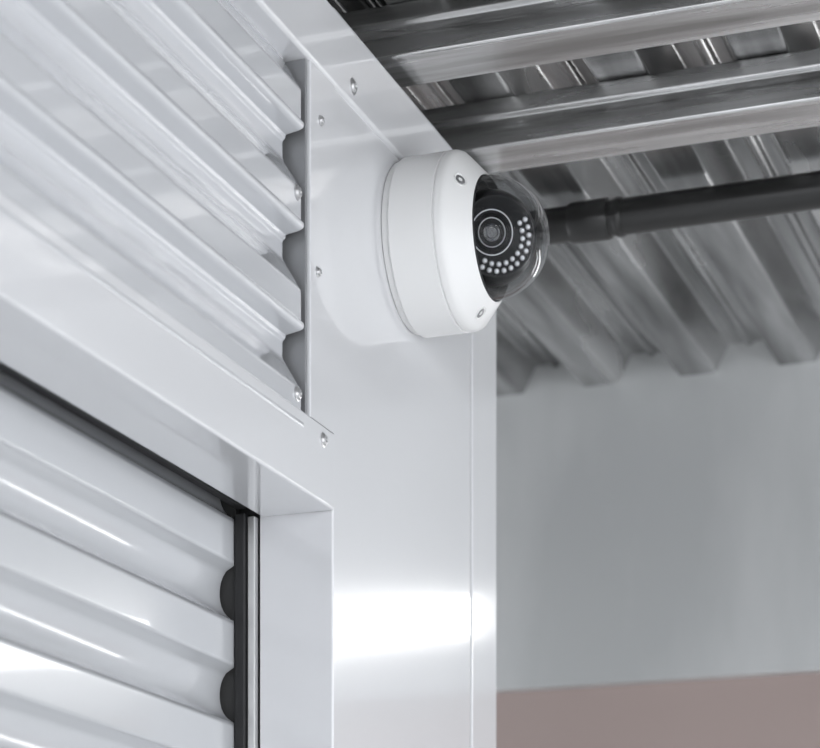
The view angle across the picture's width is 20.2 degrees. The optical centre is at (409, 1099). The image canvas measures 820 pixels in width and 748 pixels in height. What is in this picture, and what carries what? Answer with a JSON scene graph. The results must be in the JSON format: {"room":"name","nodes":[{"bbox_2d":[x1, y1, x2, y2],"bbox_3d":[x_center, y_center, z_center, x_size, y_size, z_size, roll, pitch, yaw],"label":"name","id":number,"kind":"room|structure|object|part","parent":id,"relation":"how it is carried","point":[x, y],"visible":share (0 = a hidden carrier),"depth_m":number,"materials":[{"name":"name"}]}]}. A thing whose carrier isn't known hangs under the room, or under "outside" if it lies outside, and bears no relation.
{"room":"self storage corridor","nodes":[
{"label":"self storage corridor","id":0,"kind":"room"},
{"bbox_2d":[240,507,259,747],"bbox_3d":[-0.114,0.374,2.026,0.136,2.452,0.392,0,0,20],"label":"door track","id":1,"kind":"structure","parent":0,"point":[247,511],"depth_m":1.82,"materials":[{"name":"grey metal"}]},
{"bbox_2d":[0,362,245,508],"bbox_3d":[-0.930,-0.474,-0.378,0.008,0.021,4.652,0,0,20],"label":"seal","id":2,"kind":"object","parent":1,"relation":"attached to","point":[5,369],"visible":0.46,"depth_m":1.60,"materials":[{"name":"black rubber"}]},
{"bbox_2d":[0,192,333,516],"bbox_3d":[-0.887,-0.489,-0.390,0.062,0.062,4.659,0,0,20],"label":"door frame","id":3,"kind":"structure","parent":1,"relation":"attached to","point":[61,329],"depth_m":1.51,"materials":[{"name":"white paint"}]},
{"bbox_2d":[321,432,327,447],"bbox_3d":[-0.066,-0.507,1.767,0.004,0.012,0.012,0,0,20],"label":"screw","id":4,"kind":"object","parent":3,"relation":"attached to","point":[324,440],"visible":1,"depth_m":1.76,"materials":[{"name":"silver metal"}]},
{"bbox_2d":[220,500,239,747],"bbox_3d":[-0.188,0.550,1.832,0.110,2.100,0.007,0,0,20],"label":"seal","id":5,"kind":"structure","parent":1,"relation":"in","point":[227,587],"depth_m":1.81,"materials":[{"name":"black rubber"}]},
{"bbox_2d":[235,513,248,747],"bbox_3d":[-0.132,0.570,1.809,0.008,2.060,0.012,0,0,20],"label":"guide channel","id":6,"kind":"object","parent":5,"relation":"attached to","point":[241,520],"visible":1,"depth_m":1.80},
{"bbox_2d":[248,516,257,747],"bbox_3d":[-0.123,0.571,1.808,0.006,2.058,0.008,0,0,20],"label":"strip","id":7,"kind":"object","parent":6,"relation":"attached to","point":[252,520],"depth_m":1.80,"materials":[{"name":"silver metal"}]},
{"bbox_2d":[230,0,451,160],"bbox_3d":[-0.806,-0.818,-0.200,0.044,0.062,5.071,0,0,20],"label":"trim","id":8,"kind":"structure","parent":1,"relation":"attached to","point":[312,30],"depth_m":1.81,"materials":[{"name":"white paint"}]},
{"bbox_2d":[350,78,357,94],"bbox_3d":[-0.044,-0.802,1.820,0.004,0.013,0.013,0,0,20],"label":"screw","id":9,"kind":"object","parent":8,"relation":"attached to","point":[353,84],"depth_m":1.82,"materials":[{"name":"silver metal"}]},
{"bbox_2d":[282,58,306,413],"bbox_3d":[-0.102,-0.646,1.749,0.049,0.292,0.003,0,0,20],"label":"strip","id":10,"kind":"object","parent":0,"point":[294,145],"depth_m":1.74,"materials":[{"name":"grey metal"}]},
{"bbox_2d":[260,10,469,747],"bbox_3d":[-0.032,0.375,1.957,0.063,2.450,0.336,0,0,20],"label":"column","id":11,"kind":"structure","parent":0,"point":[365,600],"depth_m":1.86,"materials":[{"name":"white metal"}]},
{"bbox_2d":[382,150,549,337],"bbox_3d":[0.057,-0.722,1.931,0.121,0.145,0.145,0,0,20],"label":"security camera","id":12,"kind":"object","parent":11,"relation":"attached to","point":[454,242],"visible":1,"depth_m":1.90,"materials":[{"name":"white plastic"}]},
{"bbox_3d":[0.067,-0.719,1.906,0.022,0.021,0.007,0,0,-15],"label":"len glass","id":13,"kind":"part","parent":12,"relation":"part of","materials":[{"name":"black glass"}]},
{"bbox_2d":[470,311,495,747],"bbox_3d":[-0.006,0.375,2.169,0.161,2.450,0.072,0,0,20],"label":"trim","id":14,"kind":"structure","parent":11,"relation":"attached to","point":[482,342],"depth_m":2.14,"materials":[{"name":"white metal"}]},
{"bbox_2d":[327,0,819,396],"bbox_3d":[-0.470,-0.923,1.055,4.733,0.035,4.060,0,0,20],"label":"ceiling","id":15,"kind":"structure","parent":0,"point":[685,294],"depth_m":2.53,"materials":[{"name":"silver metal"}]},
{"bbox_2d":[339,0,819,86],"bbox_3d":[0.789,-0.883,1.635,2.700,0.045,0.056,0,0,20],"label":"ceiling beam","id":16,"kind":"structure","parent":15,"relation":"attached to","point":[417,42],"depth_m":1.87,"materials":[{"name":"metal"}]},
{"bbox_2d":[420,48,819,173],"bbox_3d":[0.857,-0.883,1.822,2.700,0.045,0.056,0,0,20],"label":"ceiling beam","id":17,"kind":"structure","parent":15,"relation":"attached to","point":[778,92],"depth_m":2.04,"materials":[{"name":"metal"}]},
{"bbox_2d":[529,170,819,246],"bbox_3d":[0.463,-0.883,2.200,3.700,0.047,0.040,0,0,20],"label":"pipe","id":18,"kind":"object","parent":15,"relation":"hanging from","point":[600,219],"visible":0.48,"depth_m":2.26,"materials":[{"name":"black metal"}]},
{"bbox_2d":[496,340,819,747],"bbox_3d":[0.399,-0.655,2.899,5.100,0.610,0.080,0,0,20],"label":"wall","id":19,"kind":"structure","parent":0,"point":[656,524],"depth_m":2.89,"materials":[{"name":"grey paint"}]},
{"bbox_3d":[-0.977,-0.676,-0.388,0.170,0.352,4.600,0,0,20],"label":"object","id":20,"kind":"object","parent":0,"visible":0},
{"bbox_2d":[0,371,233,747],"bbox_3d":[-0.942,0.540,-0.375,0.013,2.120,4.650,0,0,20],"label":"roller shutter","id":21,"kind":"object","parent":20,"relation":"hanging from","point":[116,632],"visible":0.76,"depth_m":1.61,"materials":[{"name":"grey paint"}]},
{"bbox_2d":[0,0,303,426],"bbox_3d":[-0.877,-0.647,-0.427,0.018,0.315,4.597,0,0,20],"label":"cladding","id":22,"kind":"object","parent":20,"relation":"attached to","point":[148,135],"visible":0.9,"depth_m":1.53,"materials":[{"name":"white metal"}]},
{"bbox_2d":[294,184,301,200],"bbox_3d":[-0.084,-0.680,1.723,0.004,0.012,0.012,0,0,20],"label":"screw","id":23,"kind":"object","parent":22,"relation":"attached to","point":[297,190],"visible":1,"depth_m":1.72,"materials":[{"name":"silver metal"}]},
{"bbox_2d":[294,386,301,401],"bbox_3d":[-0.084,-0.529,1.723,0.004,0.012,0.012,0,0,20],"label":"screw","id":24,"kind":"object","parent":22,"relation":"attached to","point":[297,391],"visible":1,"depth_m":1.72,"materials":[{"name":"silver metal"}]},
{"bbox_2d":[307,60,334,433],"bbox_3d":[-0.089,-0.655,1.773,0.047,0.274,0.049,0,0,20],"label":"trim strip","id":25,"kind":"object","parent":20,"relation":"attached to","point":[320,91],"visible":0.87,"depth_m":1.76,"materials":[{"name":"white metal"}]},
{"bbox_2d":[316,266,321,277],"bbox_3d":[-0.070,-0.632,1.755,0.004,0.008,0.008,0,0,20],"label":"screw","id":26,"kind":"object","parent":25,"relation":"attached to","point":[318,270],"visible":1,"depth_m":1.75,"materials":[{"name":"silver metal"}]},
{"bbox_2d":[319,115,324,125],"bbox_3d":[-0.068,-0.750,1.761,0.004,0.008,0.008,0,0,20],"label":"screw","id":27,"kind":"object","parent":25,"relation":"attached to","point":[321,118],"visible":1,"depth_m":1.76,"materials":[{"name":"silver metal"}]}
]}

